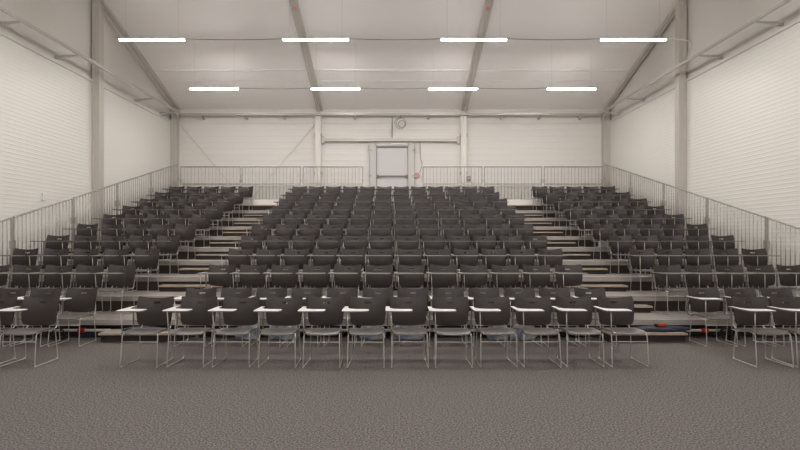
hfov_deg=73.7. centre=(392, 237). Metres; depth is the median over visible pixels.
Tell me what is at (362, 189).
chair
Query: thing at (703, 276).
chair
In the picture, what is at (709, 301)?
chair
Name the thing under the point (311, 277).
chair
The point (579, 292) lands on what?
chair
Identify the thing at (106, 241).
chair
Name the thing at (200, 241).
tier
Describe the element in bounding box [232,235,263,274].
chair
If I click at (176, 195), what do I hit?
chair
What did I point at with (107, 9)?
beam
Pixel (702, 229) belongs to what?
chair
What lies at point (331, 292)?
chair
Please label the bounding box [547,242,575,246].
step
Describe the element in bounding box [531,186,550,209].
chair
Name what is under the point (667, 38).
cable
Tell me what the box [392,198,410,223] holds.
chair
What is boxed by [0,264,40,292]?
chair
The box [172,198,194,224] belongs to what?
chair
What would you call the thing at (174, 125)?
column back left corner
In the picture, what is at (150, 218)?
chair
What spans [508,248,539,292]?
chair
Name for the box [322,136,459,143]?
header beam
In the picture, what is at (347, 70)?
trim
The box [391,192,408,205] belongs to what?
chair
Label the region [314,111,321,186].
column
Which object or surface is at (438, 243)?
chair
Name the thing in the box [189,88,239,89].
ceiling lamp
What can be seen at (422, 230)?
chair
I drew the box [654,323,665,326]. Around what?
handset
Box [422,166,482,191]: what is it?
guard rail
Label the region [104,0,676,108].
ceiling
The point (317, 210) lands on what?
chair
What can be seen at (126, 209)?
chair
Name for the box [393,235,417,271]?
chair
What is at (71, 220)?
guard rail
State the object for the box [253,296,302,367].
chair
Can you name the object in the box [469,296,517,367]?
chair
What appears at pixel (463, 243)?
chair
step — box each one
[98,329,184,341]
[158,284,223,291]
[178,268,238,273]
[196,254,227,259]
[210,242,240,246]
[223,232,251,235]
[234,223,262,225]
[244,215,271,217]
[252,205,278,209]
[507,205,533,209]
[515,215,541,217]
[524,223,551,225]
[533,232,562,235]
[537,254,589,259]
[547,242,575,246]
[550,268,607,273]
[562,284,627,291]
[601,330,687,341]
[634,304,652,312]
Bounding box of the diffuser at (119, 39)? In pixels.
[119,39,184,40]
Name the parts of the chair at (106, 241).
backrest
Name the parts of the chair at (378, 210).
backrest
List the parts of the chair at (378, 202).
backrest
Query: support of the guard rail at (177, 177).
on the tier at (236, 213)
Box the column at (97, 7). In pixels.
[92,0,103,235]
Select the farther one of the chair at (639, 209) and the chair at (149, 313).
the chair at (639, 209)
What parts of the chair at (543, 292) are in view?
backrest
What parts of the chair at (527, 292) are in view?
backrest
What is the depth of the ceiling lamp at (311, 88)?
16.28 m
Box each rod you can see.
[180,125,237,192]
[253,126,313,196]
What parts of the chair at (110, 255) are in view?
backrest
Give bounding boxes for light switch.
[42,193,46,200]
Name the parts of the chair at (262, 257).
backrest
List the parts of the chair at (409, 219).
backrest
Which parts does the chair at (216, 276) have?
backrest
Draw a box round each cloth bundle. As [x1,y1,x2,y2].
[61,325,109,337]
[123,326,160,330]
[634,325,689,331]
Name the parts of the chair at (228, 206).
backrest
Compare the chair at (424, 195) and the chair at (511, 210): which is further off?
the chair at (424, 195)
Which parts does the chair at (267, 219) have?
backrest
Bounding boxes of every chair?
[0,248,38,291]
[0,264,9,287]
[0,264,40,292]
[0,287,26,346]
[0,296,17,363]
[0,296,59,367]
[9,287,61,346]
[25,264,72,313]
[27,248,68,291]
[30,235,69,261]
[48,287,97,346]
[58,248,98,292]
[58,264,103,313]
[59,235,97,254]
[65,223,97,259]
[87,235,124,263]
[89,248,129,292]
[91,214,122,234]
[91,223,122,259]
[91,264,135,314]
[112,206,140,226]
[113,214,143,246]
[116,223,146,239]
[116,235,151,274]
[116,296,173,367]
[121,248,159,292]
[132,198,156,212]
[133,205,160,223]
[137,214,166,235]
[143,223,172,259]
[145,235,179,274]
[148,192,170,214]
[152,198,175,223]
[155,205,181,235]
[160,214,188,246]
[162,296,217,366]
[163,186,183,198]
[167,192,188,205]
[167,223,195,259]
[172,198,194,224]
[174,287,216,346]
[176,205,202,235]
[181,186,201,206]
[183,214,210,246]
[185,192,206,205]
[192,198,214,225]
[196,264,235,296]
[198,186,218,198]
[198,206,223,235]
[204,192,225,214]
[208,296,259,367]
[211,287,251,346]
[212,198,233,225]
[215,186,235,206]
[218,248,252,287]
[223,192,243,211]
[229,264,266,313]
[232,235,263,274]
[233,186,252,209]
[248,223,271,239]
[248,248,280,292]
[248,287,286,346]
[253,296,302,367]
[256,214,281,246]
[259,235,289,268]
[262,264,298,312]
[266,205,289,220]
[272,224,296,248]
[275,198,295,212]
[277,248,308,287]
[279,214,303,234]
[281,192,300,205]
[285,287,322,346]
[286,235,314,265]
[287,205,309,220]
[288,186,306,198]
[294,198,314,212]
[295,264,329,303]
[296,224,319,252]
[297,296,343,367]
[299,192,318,205]
[302,214,325,234]
[306,186,323,198]
[307,248,337,292]
[309,205,330,223]
[313,235,340,254]
[314,198,333,212]
[318,192,336,205]
[320,224,343,240]
[321,287,357,346]
[323,186,340,198]
[324,214,347,234]
[328,264,360,295]
[329,205,350,220]
[334,198,353,212]
[336,192,354,212]
[336,248,365,287]
[340,186,357,198]
[340,235,366,271]
[342,296,385,367]
[344,224,367,254]
[347,214,369,240]
[350,205,371,228]
[353,198,372,222]
[355,192,372,201]
[357,186,374,201]
[358,287,392,346]
[361,264,392,288]
[365,248,392,287]
[366,235,392,253]
[368,223,390,240]
[370,214,392,246]
[372,198,391,208]
[372,206,391,233]
[373,192,390,201]
[375,186,391,194]
[385,296,428,367]
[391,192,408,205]
[391,224,414,259]
[392,186,408,194]
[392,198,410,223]
[392,206,412,217]
[393,214,414,234]
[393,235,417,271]
[394,248,422,287]
[394,264,424,288]
[394,287,429,346]
[409,186,425,194]
[410,192,427,205]
[411,198,429,223]
[413,205,433,231]
[415,214,435,240]
[415,223,439,252]
[420,235,444,254]
[423,248,449,287]
[426,264,456,295]
[427,186,442,198]
[427,296,472,367]
[428,192,444,205]
[429,287,467,346]
[431,198,449,215]
[434,206,453,235]
[437,214,458,234]
[439,224,461,239]
[444,186,459,198]
[445,235,470,262]
[446,192,463,205]
[450,198,468,213]
[451,248,481,292]
[455,206,475,223]
[457,264,489,296]
[460,214,481,235]
[461,186,476,198]
[463,224,485,252]
[464,192,481,205]
[468,287,504,346]
[469,198,487,212]
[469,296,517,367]
[471,235,496,254]
[475,205,495,220]
[478,186,494,198]
[479,248,510,287]
[481,214,503,234]
[482,192,499,205]
[486,223,509,253]
[488,264,521,296]
[489,198,506,212]
[495,205,516,220]
[497,235,523,254]
[500,287,541,346]
[504,214,526,246]
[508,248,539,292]
[510,224,537,259]
[510,296,560,367]
[520,264,555,313]
[523,235,552,274]
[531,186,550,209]
[535,287,579,346]
[536,248,569,287]
[541,192,559,211]
[548,186,565,198]
[551,296,604,366]
[552,198,575,225]
[552,264,589,296]
[559,192,578,216]
[563,205,588,235]
[565,186,583,206]
[571,287,616,346]
[572,198,589,212]
[576,214,601,246]
[577,192,596,205]
[583,186,600,198]
[583,205,607,229]
[590,224,620,259]
[591,198,609,224]
[593,296,649,366]
[595,192,614,205]
[598,214,624,240]
[600,186,617,198]
[604,205,629,235]
[608,235,639,274]
[610,198,627,214]
[613,192,632,205]
[614,223,636,259]
[620,214,646,234]
[624,205,649,220]
[627,248,665,292]
[629,198,647,212]
[633,235,664,274]
[637,223,660,247]
[642,214,668,244]
[644,206,670,235]
[651,264,694,314]
[656,248,693,292]
[659,235,691,272]
[661,223,683,258]
[664,214,691,246]
[682,264,727,313]
[684,248,723,292]
[685,224,714,259]
[685,235,718,274]
[685,287,737,346]
[710,235,747,274]
[712,248,752,291]
[713,264,758,313]
[721,287,776,346]
[728,296,793,367]
[741,248,782,292]
[744,264,789,289]
[758,287,799,346]
[767,296,799,367]
[775,264,799,296]
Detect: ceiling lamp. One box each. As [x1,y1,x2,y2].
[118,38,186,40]
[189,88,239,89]
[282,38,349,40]
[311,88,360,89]
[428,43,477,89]
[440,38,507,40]
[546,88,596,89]
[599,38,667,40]
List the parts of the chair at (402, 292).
backrest, leg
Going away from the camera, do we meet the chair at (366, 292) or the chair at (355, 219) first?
the chair at (366, 292)
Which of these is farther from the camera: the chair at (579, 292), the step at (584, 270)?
the step at (584, 270)
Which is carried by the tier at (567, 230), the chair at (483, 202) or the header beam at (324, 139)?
the chair at (483, 202)
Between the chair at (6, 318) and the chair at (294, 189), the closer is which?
the chair at (6, 318)
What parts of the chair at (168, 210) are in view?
backrest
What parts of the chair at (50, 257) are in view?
backrest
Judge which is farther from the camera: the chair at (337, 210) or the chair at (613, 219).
the chair at (337, 210)
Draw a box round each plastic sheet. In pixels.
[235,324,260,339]
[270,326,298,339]
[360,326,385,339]
[394,325,422,339]
[487,325,507,339]
[509,324,536,339]
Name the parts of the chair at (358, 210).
backrest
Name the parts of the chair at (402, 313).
leg, backrest, seat, leg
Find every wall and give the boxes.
[0,0,169,119]
[0,35,169,287]
[179,109,602,121]
[179,124,601,199]
[610,0,799,119]
[610,22,799,293]
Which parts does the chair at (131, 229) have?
backrest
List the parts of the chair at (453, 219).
backrest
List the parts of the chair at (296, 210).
backrest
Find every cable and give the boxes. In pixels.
[186,38,281,39]
[241,88,308,88]
[349,38,439,39]
[363,88,425,88]
[480,88,543,88]
[507,38,599,39]
[667,38,692,56]
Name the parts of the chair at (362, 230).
backrest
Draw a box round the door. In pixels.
[369,143,414,199]
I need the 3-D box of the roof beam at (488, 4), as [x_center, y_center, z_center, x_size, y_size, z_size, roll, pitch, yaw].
[2.630,-6.510,13.800,0.220,4.400,12.000,0,0,0]
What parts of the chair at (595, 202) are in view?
backrest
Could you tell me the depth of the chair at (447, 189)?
17.86 m
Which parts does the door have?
closer arm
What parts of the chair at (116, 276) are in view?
leg, seat, backrest, leg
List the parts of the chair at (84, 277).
backrest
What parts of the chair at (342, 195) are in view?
backrest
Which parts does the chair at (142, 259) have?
seat, backrest, leg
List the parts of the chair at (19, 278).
backrest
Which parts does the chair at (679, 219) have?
backrest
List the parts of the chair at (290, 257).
backrest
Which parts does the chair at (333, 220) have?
backrest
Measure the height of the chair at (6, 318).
0.859 m
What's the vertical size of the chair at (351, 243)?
0.859 m
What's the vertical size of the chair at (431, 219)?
0.859 m
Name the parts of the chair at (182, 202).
backrest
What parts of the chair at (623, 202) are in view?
backrest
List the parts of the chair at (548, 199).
backrest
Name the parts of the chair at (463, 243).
backrest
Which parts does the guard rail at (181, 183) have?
rail, rail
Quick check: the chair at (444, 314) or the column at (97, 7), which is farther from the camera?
the column at (97, 7)
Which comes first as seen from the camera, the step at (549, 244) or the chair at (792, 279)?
the chair at (792, 279)
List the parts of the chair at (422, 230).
backrest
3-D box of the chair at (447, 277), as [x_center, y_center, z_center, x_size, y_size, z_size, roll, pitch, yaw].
[0.880,0.914,9.580,0.563,0.859,0.580,0,0,1]
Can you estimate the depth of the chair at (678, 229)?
12.81 m
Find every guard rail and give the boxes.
[0,217,13,275]
[13,198,73,267]
[73,183,117,247]
[117,172,151,214]
[151,164,178,198]
[180,166,240,192]
[241,166,300,199]
[302,166,362,199]
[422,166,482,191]
[484,166,542,199]
[543,166,602,192]
[603,164,629,192]
[630,172,663,213]
[663,183,706,233]
[706,198,766,258]
[765,217,799,275]
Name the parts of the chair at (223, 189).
backrest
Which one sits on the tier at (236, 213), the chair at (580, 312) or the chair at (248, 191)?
the chair at (248, 191)
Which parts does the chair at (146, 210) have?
backrest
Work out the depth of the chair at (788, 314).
7.29 m
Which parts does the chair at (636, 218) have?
backrest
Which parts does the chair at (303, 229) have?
backrest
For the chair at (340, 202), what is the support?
on the tier at (567, 230)
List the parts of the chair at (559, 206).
backrest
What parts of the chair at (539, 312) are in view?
leg, backrest, seat, leg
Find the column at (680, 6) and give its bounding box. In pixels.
[675,0,686,235]
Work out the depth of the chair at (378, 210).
14.83 m
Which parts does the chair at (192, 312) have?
leg, seat, backrest, leg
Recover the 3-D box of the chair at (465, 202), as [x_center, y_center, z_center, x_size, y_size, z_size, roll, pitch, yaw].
[1.967,-0.754,15.639,0.563,0.859,0.580,0,0,0]
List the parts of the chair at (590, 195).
backrest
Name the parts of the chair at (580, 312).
leg, backrest, seat, leg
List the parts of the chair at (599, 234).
leg, backrest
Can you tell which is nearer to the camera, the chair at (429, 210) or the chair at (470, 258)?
the chair at (470, 258)
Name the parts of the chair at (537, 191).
backrest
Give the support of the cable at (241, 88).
attached to the ceiling lamp at (189, 88)
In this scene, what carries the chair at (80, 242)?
on the tier at (141, 283)
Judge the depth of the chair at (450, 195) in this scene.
16.85 m
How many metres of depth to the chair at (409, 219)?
13.82 m
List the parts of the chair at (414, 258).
backrest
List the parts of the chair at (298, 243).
backrest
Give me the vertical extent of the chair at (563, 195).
0.859 m
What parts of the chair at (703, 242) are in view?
backrest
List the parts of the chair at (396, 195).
backrest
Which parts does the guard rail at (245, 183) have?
rail, rail, rail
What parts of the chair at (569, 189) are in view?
backrest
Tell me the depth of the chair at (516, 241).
11.80 m
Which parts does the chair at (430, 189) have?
backrest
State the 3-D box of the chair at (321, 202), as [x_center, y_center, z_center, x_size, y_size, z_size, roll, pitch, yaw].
[-2.020,-0.754,15.640,0.563,0.859,0.580,0,0,0]
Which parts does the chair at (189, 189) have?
backrest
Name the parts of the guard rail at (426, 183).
rail, rail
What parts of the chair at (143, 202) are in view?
backrest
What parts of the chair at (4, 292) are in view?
leg, backrest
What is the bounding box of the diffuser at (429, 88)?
[429,88,476,89]
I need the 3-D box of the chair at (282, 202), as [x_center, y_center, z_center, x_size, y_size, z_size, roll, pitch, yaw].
[-3.175,-0.754,15.640,0.563,0.859,0.580,0,0,0]
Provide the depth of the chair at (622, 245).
11.79 m
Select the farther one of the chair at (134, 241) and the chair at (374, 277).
the chair at (134, 241)
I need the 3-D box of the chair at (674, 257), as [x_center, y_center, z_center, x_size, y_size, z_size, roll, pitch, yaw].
[5.557,0.636,10.590,0.563,0.859,0.580,0,0,0]
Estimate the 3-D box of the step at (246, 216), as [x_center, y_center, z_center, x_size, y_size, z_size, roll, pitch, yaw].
[-4.040,-0.663,16.760,1.240,0.125,0.260,0,0,0]
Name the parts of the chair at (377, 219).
backrest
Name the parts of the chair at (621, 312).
leg, backrest, seat, leg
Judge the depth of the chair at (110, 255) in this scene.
10.78 m
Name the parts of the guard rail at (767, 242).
post, rail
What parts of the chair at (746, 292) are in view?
leg, backrest, leg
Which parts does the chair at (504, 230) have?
backrest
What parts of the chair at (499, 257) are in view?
backrest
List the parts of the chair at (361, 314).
leg, seat, backrest, leg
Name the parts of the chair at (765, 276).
backrest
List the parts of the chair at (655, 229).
backrest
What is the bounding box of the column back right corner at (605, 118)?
[602,109,609,186]
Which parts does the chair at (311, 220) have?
backrest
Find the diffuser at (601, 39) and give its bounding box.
[601,39,665,40]
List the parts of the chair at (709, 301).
leg, backrest, seat, leg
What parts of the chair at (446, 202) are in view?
backrest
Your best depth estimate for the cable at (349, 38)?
12.09 m
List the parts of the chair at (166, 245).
backrest, leg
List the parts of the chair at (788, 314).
leg, backrest, seat, tablet post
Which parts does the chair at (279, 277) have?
backrest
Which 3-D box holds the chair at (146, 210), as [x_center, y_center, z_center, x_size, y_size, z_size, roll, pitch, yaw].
[-6.728,-0.476,14.630,0.563,0.859,0.580,0,0,0]
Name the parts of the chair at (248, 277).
backrest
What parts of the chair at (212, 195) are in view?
backrest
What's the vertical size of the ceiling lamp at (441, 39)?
2.834 m
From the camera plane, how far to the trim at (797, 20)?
12.80 m
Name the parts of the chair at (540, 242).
backrest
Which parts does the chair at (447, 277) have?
backrest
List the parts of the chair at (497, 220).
backrest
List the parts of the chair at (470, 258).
backrest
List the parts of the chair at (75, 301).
leg, seat, backrest, leg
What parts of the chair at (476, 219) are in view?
backrest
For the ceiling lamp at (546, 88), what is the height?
1.410 m
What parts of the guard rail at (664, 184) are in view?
post, rail, post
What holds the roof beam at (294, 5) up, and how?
attached to the ceiling
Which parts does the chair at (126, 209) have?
backrest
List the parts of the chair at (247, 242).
backrest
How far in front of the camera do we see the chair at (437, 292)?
8.62 m
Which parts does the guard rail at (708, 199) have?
post, rail, post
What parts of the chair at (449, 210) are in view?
backrest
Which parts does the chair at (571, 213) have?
backrest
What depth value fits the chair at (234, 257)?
10.78 m
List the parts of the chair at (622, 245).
leg, backrest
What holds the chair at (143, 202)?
on the tier at (567, 230)
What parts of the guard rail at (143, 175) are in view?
rail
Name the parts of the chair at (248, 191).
backrest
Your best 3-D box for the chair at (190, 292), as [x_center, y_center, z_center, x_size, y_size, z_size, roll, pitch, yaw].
[-3.128,1.229,8.405,0.563,0.859,0.580,0,0,0]
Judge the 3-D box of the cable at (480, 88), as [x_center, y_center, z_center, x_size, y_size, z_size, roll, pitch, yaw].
[3.640,-4.568,16.300,2.110,0.039,0.018,0,0,0]
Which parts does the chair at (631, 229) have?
backrest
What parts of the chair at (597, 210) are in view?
backrest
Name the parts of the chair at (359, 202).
backrest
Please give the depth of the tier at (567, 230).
14.92 m
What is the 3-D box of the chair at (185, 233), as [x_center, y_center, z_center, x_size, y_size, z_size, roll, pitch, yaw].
[-5.006,0.080,12.610,0.563,0.859,0.580,0,0,0]
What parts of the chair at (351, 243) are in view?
backrest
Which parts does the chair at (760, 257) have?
backrest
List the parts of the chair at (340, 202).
backrest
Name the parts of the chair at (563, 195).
backrest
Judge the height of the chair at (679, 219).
0.859 m
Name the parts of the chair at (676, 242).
backrest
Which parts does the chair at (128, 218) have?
backrest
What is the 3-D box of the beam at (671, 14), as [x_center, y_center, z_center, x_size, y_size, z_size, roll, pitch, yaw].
[7.860,-6.510,13.800,0.130,4.400,12.000,0,0,0]
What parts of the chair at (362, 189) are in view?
backrest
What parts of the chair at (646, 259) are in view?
leg, backrest, seat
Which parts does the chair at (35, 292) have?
leg, backrest, leg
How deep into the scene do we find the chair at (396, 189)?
17.87 m
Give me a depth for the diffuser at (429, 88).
16.28 m
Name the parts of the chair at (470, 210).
backrest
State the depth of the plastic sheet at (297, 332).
8.72 m
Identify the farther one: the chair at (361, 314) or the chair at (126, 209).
the chair at (126, 209)
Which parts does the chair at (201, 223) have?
backrest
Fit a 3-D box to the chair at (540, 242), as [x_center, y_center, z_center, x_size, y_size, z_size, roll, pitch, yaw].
[3.125,0.358,11.600,0.563,0.859,0.580,0,0,0]
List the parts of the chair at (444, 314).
leg, backrest, seat, leg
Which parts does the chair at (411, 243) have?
backrest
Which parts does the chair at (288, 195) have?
backrest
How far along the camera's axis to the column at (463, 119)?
19.58 m
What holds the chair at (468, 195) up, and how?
on the tier at (557, 221)
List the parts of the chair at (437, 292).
backrest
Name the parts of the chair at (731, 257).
backrest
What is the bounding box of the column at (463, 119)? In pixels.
[460,111,466,191]
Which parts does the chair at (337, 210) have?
backrest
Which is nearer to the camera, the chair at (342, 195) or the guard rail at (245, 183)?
the chair at (342, 195)
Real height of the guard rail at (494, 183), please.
1.261 m
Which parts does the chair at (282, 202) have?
backrest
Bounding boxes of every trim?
[0,31,170,122]
[144,69,629,71]
[179,122,601,123]
[609,18,799,122]
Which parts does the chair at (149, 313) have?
tablet post, leg, seat, backrest, leg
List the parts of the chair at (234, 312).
leg, seat, backrest, leg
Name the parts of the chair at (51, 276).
backrest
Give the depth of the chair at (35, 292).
8.62 m
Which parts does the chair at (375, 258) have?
backrest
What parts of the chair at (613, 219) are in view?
backrest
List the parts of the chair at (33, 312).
leg, seat, backrest, leg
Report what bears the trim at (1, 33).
attached to the wall at (46, 107)
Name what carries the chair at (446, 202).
on the tier at (567, 230)
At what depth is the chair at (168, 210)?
14.83 m
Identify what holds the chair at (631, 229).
on the tier at (165, 267)
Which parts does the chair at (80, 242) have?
backrest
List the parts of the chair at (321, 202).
backrest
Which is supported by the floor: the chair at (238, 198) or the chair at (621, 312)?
the chair at (621, 312)
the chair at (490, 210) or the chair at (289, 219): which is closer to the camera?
the chair at (289, 219)
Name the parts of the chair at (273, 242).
backrest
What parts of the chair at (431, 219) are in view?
backrest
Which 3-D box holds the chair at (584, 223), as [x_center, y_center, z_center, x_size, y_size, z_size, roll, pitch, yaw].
[4.997,-0.198,13.620,0.563,0.859,0.580,0,0,0]
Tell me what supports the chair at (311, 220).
on the tier at (183, 252)
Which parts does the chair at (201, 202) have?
backrest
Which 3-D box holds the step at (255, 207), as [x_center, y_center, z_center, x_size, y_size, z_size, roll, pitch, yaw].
[-4.040,-0.988,17.770,1.240,0.217,0.260,0,0,0]
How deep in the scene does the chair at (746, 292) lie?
8.61 m
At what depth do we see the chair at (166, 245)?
11.79 m
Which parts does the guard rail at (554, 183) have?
rail, rail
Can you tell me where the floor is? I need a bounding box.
[0,336,799,449]
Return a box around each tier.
[0,311,799,337]
[7,274,767,289]
[10,290,799,310]
[38,259,714,273]
[68,247,709,258]
[96,236,686,246]
[122,226,662,235]
[143,218,643,225]
[160,210,626,217]
[175,200,611,209]
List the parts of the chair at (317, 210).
backrest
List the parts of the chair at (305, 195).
backrest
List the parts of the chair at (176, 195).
backrest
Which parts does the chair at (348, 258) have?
backrest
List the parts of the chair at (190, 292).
backrest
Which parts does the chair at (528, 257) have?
backrest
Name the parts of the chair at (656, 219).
backrest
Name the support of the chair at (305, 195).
on the tier at (557, 221)
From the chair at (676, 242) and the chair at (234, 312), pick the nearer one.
the chair at (234, 312)
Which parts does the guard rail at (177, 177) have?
rail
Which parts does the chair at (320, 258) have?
backrest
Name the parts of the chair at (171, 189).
backrest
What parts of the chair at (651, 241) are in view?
backrest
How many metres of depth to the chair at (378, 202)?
15.85 m
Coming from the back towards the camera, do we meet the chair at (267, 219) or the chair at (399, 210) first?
the chair at (399, 210)
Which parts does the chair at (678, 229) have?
backrest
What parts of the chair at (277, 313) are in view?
leg, seat, backrest, leg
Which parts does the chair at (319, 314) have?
leg, seat, backrest, leg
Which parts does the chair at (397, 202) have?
backrest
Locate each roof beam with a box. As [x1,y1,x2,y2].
[289,0,322,115]
[461,0,493,115]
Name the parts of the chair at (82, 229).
backrest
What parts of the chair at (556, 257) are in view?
backrest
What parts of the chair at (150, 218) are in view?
backrest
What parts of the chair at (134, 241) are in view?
backrest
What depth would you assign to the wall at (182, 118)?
19.85 m
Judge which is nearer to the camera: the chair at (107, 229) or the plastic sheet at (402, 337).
the plastic sheet at (402, 337)
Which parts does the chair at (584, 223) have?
leg, backrest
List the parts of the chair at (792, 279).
backrest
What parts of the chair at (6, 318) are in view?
leg, backrest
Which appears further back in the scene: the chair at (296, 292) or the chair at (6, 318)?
the chair at (296, 292)
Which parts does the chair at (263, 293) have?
seat, backrest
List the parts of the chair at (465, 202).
backrest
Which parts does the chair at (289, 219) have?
backrest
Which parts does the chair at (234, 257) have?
backrest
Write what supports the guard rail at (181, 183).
on the tier at (247, 204)
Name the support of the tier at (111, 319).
on the floor
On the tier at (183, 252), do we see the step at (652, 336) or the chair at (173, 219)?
the chair at (173, 219)
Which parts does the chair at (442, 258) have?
backrest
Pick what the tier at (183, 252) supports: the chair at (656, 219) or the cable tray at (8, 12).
the chair at (656, 219)
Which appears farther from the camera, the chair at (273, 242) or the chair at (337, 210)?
the chair at (337, 210)
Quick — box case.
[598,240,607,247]
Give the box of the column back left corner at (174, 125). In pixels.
[170,109,178,186]
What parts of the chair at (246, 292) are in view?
leg, backrest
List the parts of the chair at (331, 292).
backrest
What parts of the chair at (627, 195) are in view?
backrest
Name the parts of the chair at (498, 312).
leg, backrest, seat, leg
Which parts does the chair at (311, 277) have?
backrest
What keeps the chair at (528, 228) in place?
on the tier at (165, 267)
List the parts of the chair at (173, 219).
backrest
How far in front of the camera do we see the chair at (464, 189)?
17.86 m
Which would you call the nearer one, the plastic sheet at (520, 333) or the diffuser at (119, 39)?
the plastic sheet at (520, 333)
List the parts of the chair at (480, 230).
backrest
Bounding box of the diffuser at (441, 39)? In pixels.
[441,39,505,40]
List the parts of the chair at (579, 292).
backrest, seat, leg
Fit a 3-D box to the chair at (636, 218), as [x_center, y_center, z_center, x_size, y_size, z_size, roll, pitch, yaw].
[6.132,-0.198,13.620,0.563,0.859,0.580,0,0,0]
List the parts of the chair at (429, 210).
backrest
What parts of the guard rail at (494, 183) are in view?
rail, rail, rail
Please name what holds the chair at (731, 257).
on the tier at (647, 297)
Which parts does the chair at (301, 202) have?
backrest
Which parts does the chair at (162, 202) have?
backrest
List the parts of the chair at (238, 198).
backrest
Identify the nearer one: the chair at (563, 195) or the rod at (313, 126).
the chair at (563, 195)
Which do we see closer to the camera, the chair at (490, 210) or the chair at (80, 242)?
the chair at (80, 242)
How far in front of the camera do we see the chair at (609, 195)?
16.85 m
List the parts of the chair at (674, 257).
backrest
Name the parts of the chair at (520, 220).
backrest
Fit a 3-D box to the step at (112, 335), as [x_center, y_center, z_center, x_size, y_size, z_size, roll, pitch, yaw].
[-4.040,1.582,8.615,1.240,0.156,0.390,0,0,0]
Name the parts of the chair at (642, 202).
backrest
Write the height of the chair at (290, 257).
0.859 m
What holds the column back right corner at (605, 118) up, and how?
on the floor
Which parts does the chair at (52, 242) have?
backrest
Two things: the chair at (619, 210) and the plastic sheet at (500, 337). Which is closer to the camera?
the plastic sheet at (500, 337)
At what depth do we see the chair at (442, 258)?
10.78 m
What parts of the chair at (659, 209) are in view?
backrest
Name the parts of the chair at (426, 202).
backrest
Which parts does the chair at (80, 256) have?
backrest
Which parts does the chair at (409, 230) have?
backrest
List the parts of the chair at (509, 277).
backrest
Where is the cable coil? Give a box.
[395,115,405,128]
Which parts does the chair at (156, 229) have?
backrest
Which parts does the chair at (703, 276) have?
backrest, seat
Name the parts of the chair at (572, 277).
backrest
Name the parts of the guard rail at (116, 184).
post, rail, post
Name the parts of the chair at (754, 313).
leg, backrest, tablet post, seat, leg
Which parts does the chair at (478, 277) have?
backrest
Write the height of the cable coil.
0.524 m
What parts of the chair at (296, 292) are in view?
backrest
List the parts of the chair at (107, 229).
backrest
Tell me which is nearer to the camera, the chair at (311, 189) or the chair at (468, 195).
the chair at (468, 195)
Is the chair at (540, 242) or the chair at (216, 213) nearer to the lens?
the chair at (540, 242)
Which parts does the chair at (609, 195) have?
backrest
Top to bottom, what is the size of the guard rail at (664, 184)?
1.764 m
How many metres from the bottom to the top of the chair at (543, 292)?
0.859 m
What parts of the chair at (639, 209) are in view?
backrest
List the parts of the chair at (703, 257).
backrest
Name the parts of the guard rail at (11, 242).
post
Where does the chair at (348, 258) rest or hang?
on the tier at (647, 297)
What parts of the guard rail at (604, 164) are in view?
rail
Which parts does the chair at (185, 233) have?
backrest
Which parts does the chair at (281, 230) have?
backrest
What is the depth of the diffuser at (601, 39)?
12.08 m
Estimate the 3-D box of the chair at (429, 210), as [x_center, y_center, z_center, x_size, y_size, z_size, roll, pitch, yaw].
[0.851,-0.476,14.629,0.563,0.859,0.580,0,0,-1]
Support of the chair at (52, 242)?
on the tier at (141, 283)
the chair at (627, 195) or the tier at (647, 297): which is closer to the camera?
the tier at (647, 297)
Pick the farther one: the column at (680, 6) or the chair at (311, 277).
the column at (680, 6)
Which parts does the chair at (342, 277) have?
backrest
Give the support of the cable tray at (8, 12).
attached to the wall at (68, 21)
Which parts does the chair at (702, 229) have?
backrest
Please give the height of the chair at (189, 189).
0.859 m
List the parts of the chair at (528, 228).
backrest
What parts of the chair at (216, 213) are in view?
backrest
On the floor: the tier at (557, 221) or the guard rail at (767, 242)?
the tier at (557, 221)
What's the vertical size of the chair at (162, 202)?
0.859 m
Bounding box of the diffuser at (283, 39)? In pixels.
[283,39,347,40]
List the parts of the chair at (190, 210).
backrest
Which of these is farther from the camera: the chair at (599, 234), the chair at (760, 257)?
the chair at (599, 234)
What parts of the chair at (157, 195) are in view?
backrest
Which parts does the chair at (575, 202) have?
backrest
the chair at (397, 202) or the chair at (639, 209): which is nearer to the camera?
the chair at (639, 209)
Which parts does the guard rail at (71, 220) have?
post, rail, post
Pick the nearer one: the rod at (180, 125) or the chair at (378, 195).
the chair at (378, 195)
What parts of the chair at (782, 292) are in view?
leg, backrest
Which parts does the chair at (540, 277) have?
backrest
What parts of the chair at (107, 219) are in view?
backrest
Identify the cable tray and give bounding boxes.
[0,5,181,114]
[179,113,600,119]
[598,0,791,114]
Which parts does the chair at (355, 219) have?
backrest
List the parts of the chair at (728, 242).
backrest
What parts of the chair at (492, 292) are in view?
leg, backrest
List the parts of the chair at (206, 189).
backrest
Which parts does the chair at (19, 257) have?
backrest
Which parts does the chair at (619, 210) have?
backrest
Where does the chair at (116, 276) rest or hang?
on the tier at (111, 319)
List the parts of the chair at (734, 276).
backrest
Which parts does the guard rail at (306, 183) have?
rail, rail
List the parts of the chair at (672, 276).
leg, backrest, seat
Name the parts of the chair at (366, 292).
backrest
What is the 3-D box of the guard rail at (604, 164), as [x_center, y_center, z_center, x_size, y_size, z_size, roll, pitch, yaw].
[7.508,-1.759,17.915,0.061,1.761,2.020,0,0,-1]
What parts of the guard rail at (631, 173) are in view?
post, rail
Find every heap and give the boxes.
[46,326,67,339]
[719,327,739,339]
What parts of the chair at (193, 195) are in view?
backrest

